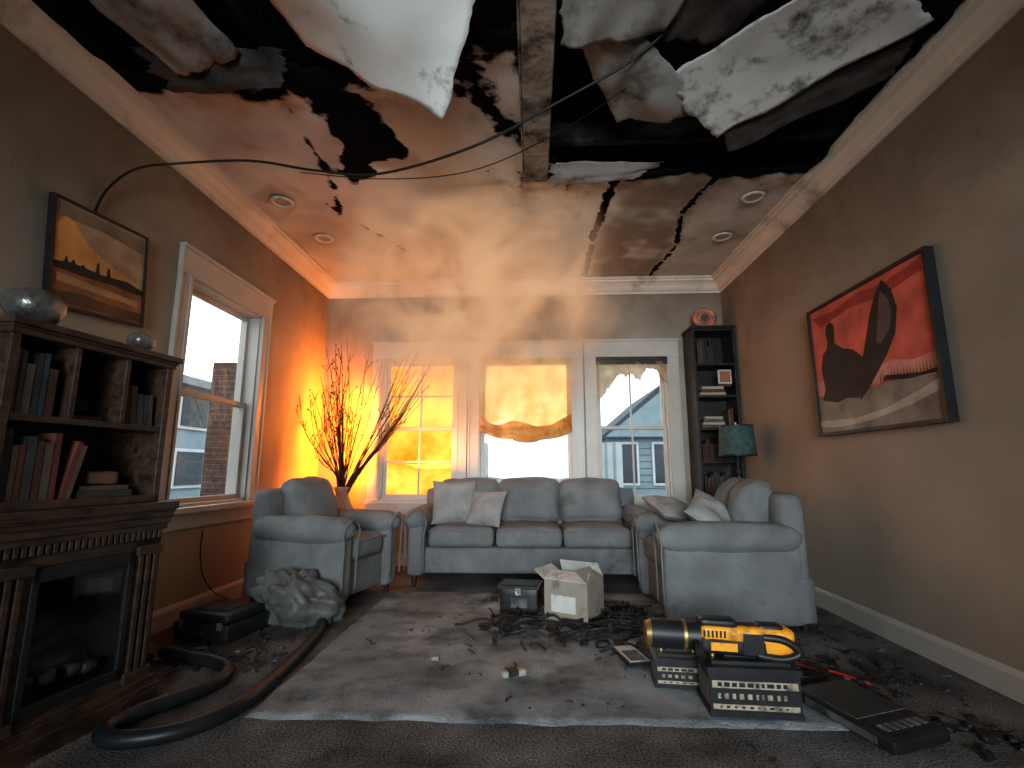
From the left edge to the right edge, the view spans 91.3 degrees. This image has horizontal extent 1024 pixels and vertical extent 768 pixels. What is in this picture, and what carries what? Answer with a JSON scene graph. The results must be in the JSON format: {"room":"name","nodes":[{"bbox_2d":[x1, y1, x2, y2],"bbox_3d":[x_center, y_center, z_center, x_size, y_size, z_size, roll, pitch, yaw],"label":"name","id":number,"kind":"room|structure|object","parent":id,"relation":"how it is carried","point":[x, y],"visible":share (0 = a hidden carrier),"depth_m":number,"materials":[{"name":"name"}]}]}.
{"room":"fire-damaged room","nodes":[
{"label":"fire-damaged room","id":0,"kind":"room"},
{"bbox_2d":[0,23,328,611],"bbox_3d":[-2.301,-0.327,1.302,0.160,3.000,8.260,0,-10,2],"label":"wall","id":1,"kind":"structure","parent":0,"point":[54,137],"depth_m":3.03,"materials":[{"name":"paint"}]},
{"bbox_2d":[42,192,148,327],"bbox_3d":[-2.134,-0.609,2.597,0.030,0.576,0.617,0,-10,2],"label":"framed print","id":2,"kind":"object","parent":1,"relation":"attached to","point":[96,264],"visible":0.89,"depth_m":2.55,"materials":[{"name":"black paper"}]},
{"bbox_2d":[150,578,243,634],"bbox_3d":[-2.212,1.089,1.054,0.018,0.125,8.260,0,-10,2],"label":"baseboard","id":3,"kind":"structure","parent":1,"relation":"attached to","point":[164,618],"depth_m":3.27,"materials":[{"name":"paint"}]},
{"bbox_2d":[200,530,226,598],"bbox_3d":[-2.057,1.291,3.503,0.083,0.544,0.317,-6,-11,31],"label":"cord","id":4,"kind":"object","parent":1,"relation":"attached to","point":[202,530],"visible":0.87,"depth_m":3.41,"materials":[{"name":"black rubber"}]},
{"bbox_2d":[158,242,275,532],"bbox_3d":[-2.164,0.080,3.638,0.235,1.830,1.140,0,-10,2],"label":"window","id":5,"kind":"structure","parent":1,"relation":"in","point":[248,404],"depth_m":3.79,"materials":[{"name":"paint"}]},
{"bbox_2d":[94,19,676,211],"bbox_3d":[-0.546,-1.363,2.522,3.197,0.958,0.584,-3,-10,15],"label":"hanging cable","id":6,"kind":"object","parent":1,"relation":"attached to","point":[663,33],"visible":0.99,"depth_m":2.70,"materials":[{"name":"black rubber"}]},
{"bbox_2d":[32,0,962,280],"bbox_3d":[-0.067,-1.808,1.462,4.311,0.100,8.261,0,-10,2],"label":"ceiling","id":7,"kind":"structure","parent":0,"point":[488,222],"depth_m":3.64,"materials":[{"name":"paint"}]},
{"bbox_2d":[270,196,293,207],"bbox_3d":[-1.763,-1.392,3.838,0.170,0.012,0.170,0,-10,2],"label":"recessed light","id":8,"kind":"object","parent":7,"relation":"in","point":[280,201],"visible":1,"depth_m":3.83,"materials":[{"name":"paint"}]},
{"bbox_2d":[314,234,334,243],"bbox_3d":[-1.667,-1.288,4.446,0.170,0.012,0.170,0,-10,2],"label":"recessed light","id":9,"kind":"object","parent":7,"relation":"in","point":[322,238],"visible":1,"depth_m":4.44,"materials":[{"name":"paint"}]},
{"bbox_2d":[52,0,955,169],"bbox_3d":[-0.068,-2.053,1.504,4.630,0.470,8.580,0,-10,2],"label":"attic void","id":10,"kind":"object","parent":7,"relation":"in","point":[571,70],"visible":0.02,"depth_m":3.03,"materials":[{"name":"black"}]},
{"bbox_2d":[516,0,556,181],"bbox_3d":[0.032,-2.061,0.455,0.175,0.270,6.200,0,-10,2],"label":"ceiling beam","id":11,"kind":"structure","parent":7,"relation":"attached to","point":[536,19],"depth_m":2.56,"materials":[{"name":"wood"}]},
{"bbox_2d":[712,232,732,241],"bbox_3d":[1.854,-1.294,4.409,0.170,0.012,0.170,0,-10,2],"label":"recessed light","id":12,"kind":"object","parent":7,"relation":"in","point":[723,236],"visible":1,"depth_m":4.40,"materials":[{"name":"paint"}]},
{"bbox_2d":[741,191,765,203],"bbox_3d":[1.817,-1.404,3.770,0.170,0.012,0.170,0,-10,2],"label":"recessed light","id":13,"kind":"object","parent":7,"relation":"in","point":[755,196],"visible":1,"depth_m":3.76,"materials":[{"name":"paint"}]},
{"bbox_2d":[317,293,722,552],"bbox_3d":[0.109,0.370,5.355,4.630,3.000,0.160,0,-10,2],"label":"wall","id":14,"kind":"structure","parent":0,"point":[355,323],"depth_m":5.44,"materials":[{"name":"paint"}]},
{"bbox_2d":[395,553,406,565],"bbox_3d":[0.105,1.772,5.024,4.310,0.125,0.018,0,-10,2],"label":"baseboard","id":15,"kind":"structure","parent":14,"relation":"attached to","point":[397,554],"depth_m":5.07,"materials":[{"name":"paint"}]},
{"bbox_2d":[364,341,468,513],"bbox_3d":[-0.987,0.450,5.350,1.050,1.820,0.235,0,-10,2],"label":"window","id":16,"kind":"structure","parent":14,"relation":"in","point":[453,353],"depth_m":5.34,"materials":[{"name":"paint"}]},
{"bbox_2d":[467,340,585,478],"bbox_3d":[0.147,0.442,5.303,1.240,1.820,0.235,0,-10,2],"label":"window","id":17,"kind":"structure","parent":14,"relation":"in","point":[573,349],"depth_m":5.31,"materials":[{"name":"paint"}]},
{"bbox_2d":[479,358,571,441],"bbox_3d":[0.143,0.160,5.256,0.990,0.900,0.072,0,-10,2],"label":"window shade","id":18,"kind":"object","parent":17,"relation":"hanging from","point":[522,399],"visible":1,"depth_m":5.26,"materials":[{"name":"beige fabric"}]},
{"bbox_2d":[583,338,688,511],"bbox_3d":[1.266,0.432,5.257,1.010,1.825,0.235,0,-10,2],"label":"window","id":19,"kind":"structure","parent":14,"relation":"in","point":[670,397],"depth_m":5.25,"materials":[{"name":"paint"}]},
{"bbox_2d":[596,356,667,398],"bbox_3d":[1.263,-0.067,5.264,0.750,0.450,0.038,0,-10,2],"label":"window blind","id":20,"kind":"object","parent":19,"relation":"attached to","point":[608,369],"visible":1,"depth_m":5.28,"materials":[{"name":"beige fabric"}]},
{"bbox_2d":[22,566,1023,767],"bbox_3d":[-0.068,1.160,0.951,4.630,0.050,8.580,0,-10,2],"label":"floor","id":21,"kind":"structure","parent":0,"point":[239,742],"depth_m":1.84,"materials":[{"name":"carpet"}]},
{"bbox_2d":[0,500,179,767],"bbox_3d":[-1.844,0.879,1.885,0.550,0.820,0.755,-2,-10,9],"label":"fireplace","id":22,"kind":"object","parent":21,"relation":"on","point":[78,584],"visible":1,"depth_m":1.90,"materials":[{"name":"brown wood"}]},
{"bbox_2d":[0,314,183,511],"bbox_3d":[-1.795,0.151,1.999,0.370,0.655,0.710,-2,-10,9],"label":"bookcase","id":23,"kind":"object","parent":22,"relation":"on","point":[100,371],"visible":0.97,"depth_m":2.10,"materials":[{"name":"brown wood"}]},
{"bbox_2d":[0,287,67,324],"bbox_3d":[-1.760,-0.281,1.836,0.187,0.138,0.181,0,-10,2],"label":"vase","id":24,"kind":"object","parent":23,"relation":"on","point":[31,302],"visible":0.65,"depth_m":1.78,"materials":[{"name":"grey ceramic"}]},
{"bbox_2d":[0,347,152,501],"bbox_3d":[-1.773,0.185,1.986,0.215,0.536,0.573,-2,-10,9],"label":"books","id":25,"kind":"object","parent":23,"relation":"in","point":[33,466],"visible":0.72,"depth_m":1.82,"materials":[{"name":"paper"}]},
{"bbox_2d":[126,331,155,349],"bbox_3d":[-1.639,-0.188,2.212,0.105,0.082,0.104,0,-10,2],"label":"vase","id":26,"kind":"object","parent":23,"relation":"on","point":[140,339],"visible":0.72,"depth_m":2.18,"materials":[{"name":"grey ceramic"}]},
{"bbox_2d":[91,617,326,750],"bbox_3d":[-1.407,1.321,2.526,0.779,0.163,1.648,0,-10,2],"label":"hose","id":27,"kind":"object","parent":21,"relation":"on","point":[108,734],"visible":0.89,"depth_m":1.96,"materials":[{"name":"rubber"}]},
{"bbox_2d":[147,625,293,677],"bbox_3d":[-1.567,1.476,2.982,0.806,0.044,1.332,0,-10,2],"label":"rubble","id":28,"kind":"object","parent":21,"relation":"on","point":[267,637],"visible":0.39,"depth_m":2.62,"materials":[{"name":"grey wood"}]},
{"bbox_2d":[173,599,269,642],"bbox_3d":[-1.722,1.398,2.967,0.381,0.156,0.371,-2,-10,14],"label":"tool case","id":29,"kind":"object","parent":21,"relation":"on","point":[222,620],"visible":1,"depth_m":2.86,"materials":[{"name":"black plastic"},{"name":"silver metal"}]},
{"bbox_2d":[248,567,346,628],"bbox_3d":[-1.340,1.355,3.202,0.596,0.325,0.440,0,-10,2],"label":"crumpled bag","id":30,"kind":"object","parent":21,"relation":"on","point":[294,598],"visible":0.92,"depth_m":3.08,"materials":[{"name":"plastic"}]},
{"bbox_2d":[242,476,402,600],"bbox_3d":[-1.416,1.173,3.852,0.858,0.907,0.861,-3,-10,16],"label":"armchair","id":31,"kind":"object","parent":21,"relation":"on","point":[300,524],"visible":0.94,"depth_m":3.58,"materials":[{"name":"grey fabric"}]},
{"bbox_2d":[334,487,353,508],"bbox_3d":[-1.600,1.364,4.647,0.270,0.802,0.270,0,-10,2],"label":"floor vase","id":32,"kind":"object","parent":21,"relation":"on","point":[343,500],"visible":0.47,"depth_m":4.64,"materials":[{"name":"ceramic"}]},
{"bbox_2d":[295,341,440,493],"bbox_3d":[-1.342,0.344,4.738,1.380,1.568,0.451,-1,-10,6],"label":"dry branches","id":33,"kind":"object","parent":32,"relation":"in","point":[340,476],"visible":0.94,"depth_m":4.75,"materials":[{"name":"brown plant"}]},
{"bbox_2d":[403,477,650,586],"bbox_3d":[0.158,1.300,4.536,2.137,0.890,0.878,0,-10,2],"label":"sofa","id":34,"kind":"object","parent":21,"relation":"on","point":[544,521],"visible":0.8,"depth_m":4.19,"materials":[{"name":"grey fabric"}]},
{"bbox_2d":[431,481,475,524],"bbox_3d":[-0.526,1.073,4.543,0.402,0.380,0.193,1,-10,-7],"label":"throw pillow","id":35,"kind":"object","parent":34,"relation":"on","point":[452,500],"visible":0.94,"depth_m":4.49,"materials":[{"name":"fabric"}]},
{"bbox_2d":[466,490,506,526],"bbox_3d":[-0.231,1.097,4.419,0.342,0.300,0.204,-5,-11,25],"label":"throw pillow","id":36,"kind":"object","parent":34,"relation":"on","point":[486,507],"visible":0.98,"depth_m":4.36,"materials":[{"name":"fabric"}]},
{"bbox_2d":[244,591,850,730],"bbox_3d":[0.202,1.461,2.913,2.436,0.019,2.078,0,-10,2],"label":"area rug","id":37,"kind":"object","parent":21,"relation":"on","point":[343,681],"visible":0.54,"depth_m":2.25,"materials":[{"name":"fabric"}]},
{"bbox_2d":[431,655,439,660],"bbox_3d":[-0.384,1.373,2.503,0.042,0.023,0.033,0,-10,2],"label":"chip","id":38,"kind":"object","parent":37,"relation":"on","point":[435,657],"visible":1,"depth_m":2.49,"materials":[{"name":"cardboard"}]},
{"bbox_2d":[500,666,528,677],"bbox_3d":[0.013,1.334,2.313,0.133,0.033,0.048,4,-10,-21],"label":"utility knife","id":39,"kind":"object","parent":37,"relation":"on","point":[509,672],"visible":1,"depth_m":2.30,"materials":[{"name":"metal"}]},
{"bbox_2d":[497,579,542,614],"bbox_3d":[0.059,1.438,3.381,0.280,0.186,0.230,-2,-10,10],"label":"storage bin","id":40,"kind":"object","parent":37,"relation":"on","point":[526,594],"visible":0.96,"depth_m":3.29,"materials":[{"name":"black plastic"}]},
{"bbox_2d":[455,589,663,655],"bbox_3d":[0.339,1.495,3.234,1.222,0.111,1.394,0,-10,2],"label":"debris pile","id":41,"kind":"object","parent":37,"relation":"on","point":[600,643],"visible":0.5,"depth_m":2.92,"materials":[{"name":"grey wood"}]},
{"bbox_2d":[534,559,603,626],"bbox_3d":[0.371,1.343,3.268,0.384,0.342,0.264,-6,-12,32],"label":"cardboard box","id":42,"kind":"object","parent":37,"relation":"on","point":[575,591],"visible":0.91,"depth_m":3.17,"materials":[{"name":"beige cardboard"}]},
{"bbox_2d":[611,645,650,666],"bbox_3d":[0.605,1.377,2.540,0.120,0.020,0.240,2,-10,-9],"label":"tablet","id":43,"kind":"object","parent":37,"relation":"on","point":[630,654],"visible":0.91,"depth_m":2.51,"materials":[{"name":"black plastic"}]},
{"bbox_2d":[648,645,698,689],"bbox_3d":[0.754,1.277,2.277,0.232,0.137,0.182,-1,-10,8],"label":"battery","id":44,"kind":"object","parent":37,"relation":"on","point":[673,668],"visible":0.81,"depth_m":2.20,"materials":[{"name":"black plastic"}]},
{"bbox_2d":[695,653,805,720],"bbox_3d":[0.953,1.201,2.028,0.352,0.202,0.192,-1,-10,6],"label":"equipment box","id":45,"kind":"object","parent":37,"relation":"on","point":[733,686],"visible":0.93,"depth_m":1.94,"materials":[{"name":"black plastic"}]},
{"bbox_2d":[643,614,803,662],"bbox_3d":[0.862,1.047,2.061,0.607,0.156,0.177,-1,-10,5],"label":"power tool","id":46,"kind":"object","parent":45,"relation":"on","point":[714,634],"visible":1,"depth_m":2.04,"materials":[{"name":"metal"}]},
{"bbox_2d":[793,657,835,683],"bbox_3d":[1.408,1.342,2.369,0.489,0.047,0.258,5,-11,-26],"label":"cable coil","id":47,"kind":"object","parent":37,"relation":"on","point":[811,678],"visible":0.45,"depth_m":2.32,"materials":[{"name":"black rubber"}]},
{"bbox_2d":[301,605,968,767],"bbox_3d":[0.493,1.385,2.460,3.276,0.039,2.432,0,-10,2],"label":"rubble","id":48,"kind":"object","parent":21,"relation":"on","point":[839,626],"visible":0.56,"depth_m":2.49,"materials":[{"name":"grey wood"}]},
{"bbox_2d":[681,325,745,498],"bbox_3d":[2.013,0.615,4.963,0.435,2.385,0.320,0,-10,2],"label":"bookshelf","id":49,"kind":"object","parent":21,"relation":"on","point":[721,337],"visible":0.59,"depth_m":5.05,"materials":[{"name":"black wood"}]},
{"bbox_2d":[692,307,716,325],"bbox_3d":[1.979,-0.677,5.142,0.244,0.225,0.058,0,-10,2],"label":"mantel clock","id":50,"kind":"object","parent":49,"relation":"on","point":[701,316],"visible":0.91,"depth_m":5.13,"materials":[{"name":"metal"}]},
{"bbox_2d":[695,340,734,494],"bbox_3d":[2.015,0.323,4.987,0.330,1.519,0.200,0,-10,2],"label":"books","id":51,"kind":"object","parent":49,"relation":"in","point":[704,350],"visible":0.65,"depth_m":4.89,"materials":[{"name":"paper"}]},
{"bbox_2d":[631,477,816,630],"bbox_3d":[1.387,1.114,3.496,0.938,0.904,0.982,0,-10,2],"label":"armchair","id":52,"kind":"object","parent":21,"relation":"on","point":[752,567],"visible":0.97,"depth_m":3.05,"materials":[{"name":"grey fabric"}]},
{"bbox_2d":[642,495,692,521],"bbox_3d":[1.225,0.954,3.805,0.376,0.202,0.338,3,-10,-17],"label":"throw pillow","id":53,"kind":"object","parent":52,"relation":"on","point":[668,508],"visible":0.74,"depth_m":3.71,"materials":[{"name":"fabric"}]},
{"bbox_2d":[683,489,731,521],"bbox_3d":[1.388,0.907,3.401,0.315,0.368,0.460,-6,-12,32],"label":"throw pillow","id":54,"kind":"object","parent":52,"relation":"on","point":[703,507],"visible":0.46,"depth_m":3.35,"materials":[{"name":"fabric"}]},
{"bbox_2d":[794,659,870,684],"bbox_3d":[1.334,1.254,2.336,0.516,0.220,0.251,2,-10,-10],"label":"jumper cable","id":55,"kind":"object","parent":21,"relation":"on","point":[831,671],"visible":0.26,"depth_m":2.35,"materials":[{"name":"red metal"}]},
{"bbox_2d":[801,679,949,754],"bbox_3d":[1.359,1.259,1.919,0.280,0.074,0.422,3,-10,-15],"label":"electronic device","id":56,"kind":"object","parent":21,"relation":"on","point":[898,730],"visible":0.94,"depth_m":1.84,"materials":[{"name":"black plastic"}]},
{"bbox_2d":[793,637,1023,761],"bbox_3d":[1.681,1.352,2.256,0.574,0.056,1.326,3,-10,-18],"label":"rubble","id":57,"kind":"object","parent":21,"relation":"on","point":[988,737],"visible":0.7,"depth_m":1.92,"materials":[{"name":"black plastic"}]},
{"bbox_3d":[1.977,1.382,4.248,0.397,0.630,0.397,0,-10,2],"label":"side table","id":58,"kind":"object","parent":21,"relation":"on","visible":0},
{"bbox_2d":[718,422,757,477],"bbox_3d":[1.977,0.702,4.365,0.318,0.750,0.318,0,-10,2],"label":"table lamp","id":59,"kind":"object","parent":58,"relation":"on","point":[735,439],"visible":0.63,"depth_m":4.29,"materials":[{"name":"teal fabric"}]},
{"bbox_2d":[225,0,848,170],"bbox_3d":[0.100,-2.049,1.496,3.955,0.340,8.260,0,-10,2],"label":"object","id":60,"kind":"structure","parent":0,"point":[251,14],"depth_m":3.24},
{"bbox_2d":[88,0,239,75],"bbox_3d":[-1.613,-1.673,2.169,0.461,0.118,0.734,-3,-10,17],"label":"ceiling panel","id":61,"kind":"object","parent":60,"relation":"attached to","point":[179,33],"visible":1,"depth_m":2.30,"materials":[{"name":"paint"}]},
{"bbox_2d":[128,46,288,93],"bbox_3d":[-1.494,-1.597,2.547,0.772,0.091,0.257,0,-10,2],"label":"ceiling panel","id":62,"kind":"object","parent":60,"relation":"attached to","point":[252,69],"visible":0.77,"depth_m":2.55,"materials":[{"name":"paint"}]},
{"bbox_2d":[269,0,474,119],"bbox_3d":[-0.568,-1.522,2.032,1.241,0.431,0.769,0,-10,2],"label":"ceiling panel","id":63,"kind":"object","parent":60,"relation":"hanging from","point":[410,49],"visible":1,"depth_m":2.17,"materials":[{"name":"paint"}]},
{"bbox_2d":[300,43,663,179],"bbox_3d":[-0.674,-1.075,2.855,2.973,1.204,1.006,0,-10,2],"label":"hanging cable","id":64,"kind":"object","parent":60,"relation":"hanging from","point":[662,43],"visible":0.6,"depth_m":3.08,"materials":[{"name":"black rubber"}]},
{"bbox_2d":[548,161,664,187],"bbox_3d":[0.628,-1.448,3.435,0.809,0.076,0.210,0,-10,2],"label":"ceiling panel","id":65,"kind":"object","parent":60,"relation":"attached to","point":[574,172],"visible":1,"depth_m":3.41,"materials":[{"name":"paint"}]},
{"bbox_2d":[559,0,684,48],"bbox_3d":[0.560,-1.703,2.037,0.726,0.211,0.583,0,-10,2],"label":"ceiling panel","id":66,"kind":"object","parent":60,"relation":"attached to","point":[585,23],"visible":1,"depth_m":2.21,"materials":[{"name":"paint"}]},
{"bbox_2d":[582,36,704,122],"bbox_3d":[0.606,-1.570,2.604,0.952,0.159,0.438,9,-13,-41],"label":"ceiling panel","id":67,"kind":"object","parent":60,"relation":"attached to","point":[651,83],"visible":0.77,"depth_m":2.56,"materials":[{"name":"paint"}]},
{"bbox_2d":[654,0,768,44],"bbox_3d":[0.948,-1.731,2.098,0.855,0.098,0.637,0,-10,2],"label":"ceiling panel","id":68,"kind":"object","parent":60,"relation":"attached to","point":[707,21],"visible":0.84,"depth_m":2.28,"materials":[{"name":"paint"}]},
{"bbox_2d":[676,0,933,137],"bbox_3d":[1.326,-1.570,2.410,1.090,0.180,0.519,-8,-13,41],"label":"ceiling panel","id":69,"kind":"object","parent":60,"relation":"attached to","point":[782,53],"visible":1,"depth_m":2.42,"materials":[{"name":"paint"}]},
{"bbox_2d":[723,35,913,152],"bbox_3d":[1.597,-1.516,2.684,0.873,0.177,0.244,-6,-11,31],"label":"ceiling panel","id":70,"kind":"object","parent":60,"relation":"attached to","point":[853,78],"visible":0.8,"depth_m":2.64,"materials":[{"name":"paint"}]},
{"bbox_2d":[721,7,1023,671],"bbox_3d":[2.166,-0.359,1.117,0.160,3.000,8.260,0,-10,2],"label":"wall","id":71,"kind":"structure","parent":0,"point":[920,527],"depth_m":2.57,"materials":[{"name":"paint"}]},
{"bbox_2d":[0,0,1023,298],"bbox_3d":[-0.068,-1.744,1.450,4.310,0.154,8.260,0,-10,2],"label":"trim","id":72,"kind":"structure","parent":71,"relation":"attached to","point":[973,23],"depth_m":3.13,"materials":[{"name":"paint"}]},
{"bbox_2d":[806,246,959,436],"bbox_3d":[2.127,-0.168,2.995,0.050,0.890,1.100,0,-10,2],"label":"painting","id":73,"kind":"object","parent":71,"relation":"attached to","point":[880,355],"visible":1,"depth_m":2.83,"materials":[{"name":"red paint"}]},
{"bbox_2d":[815,586,1023,703],"bbox_3d":[2.076,1.058,0.877,0.018,0.125,8.260,0,-10,2],"label":"baseboard","id":74,"kind":"structure","parent":71,"relation":"attached to","point":[1006,680],"depth_m":2.54,"materials":[{"name":"paint"}]},
{"label":"outside","id":75,"kind":"structure","parent":0,"visible":0},
{"bbox_2d":[386,366,485,493],"bbox_3d":[-1.371,0.426,6.538,2.169,3.462,0.838,0,-10,2],"label":"fire","id":76,"kind":"object","parent":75,"point":[402,478],"visible":0.06,"depth_m":6.18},
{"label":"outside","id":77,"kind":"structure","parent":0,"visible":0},
{"bbox_3d":[0.628,4.026,14.514,80.000,0.100,90.000,0,-10,2],"label":"ground","id":78,"kind":"structure","parent":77,"visible":0},
{"bbox_2d":[169,375,211,498],"bbox_3d":[-9.880,1.056,11.410,3.300,4.700,22.000,0,-10,2],"label":"house","id":79,"kind":"structure","parent":78,"relation":"on","point":[193,413],"depth_m":13.07,"materials":[{"name":"grey"}]},
{"bbox_2d":[200,363,236,495],"bbox_3d":[-4.443,1.263,7.892,0.353,3.100,0.803,0,-10,2],"label":"brick chimney","id":80,"kind":"object","parent":78,"relation":"on","point":[214,472],"visible":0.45,"depth_m":7.58,"materials":[{"name":"red brick"},{"name":"grey mortar"}]},
{"bbox_2d":[509,434,567,442],"bbox_3d":[2.000,3.603,23.557,4.400,3.800,5.220,0,-10,2],"label":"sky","id":81,"kind":"structure","parent":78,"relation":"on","point":[564,438],"depth_m":21.14,"materials":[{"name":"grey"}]},
{"bbox_2d":[602,386,665,494],"bbox_3d":[4.746,2.417,17.551,4.000,4.100,5.220,0,-10,2],"label":"house","id":82,"kind":"structure","parent":78,"relation":"on","point":[646,411],"depth_m":15.14,"materials":[{"name":"grey"}]}
]}

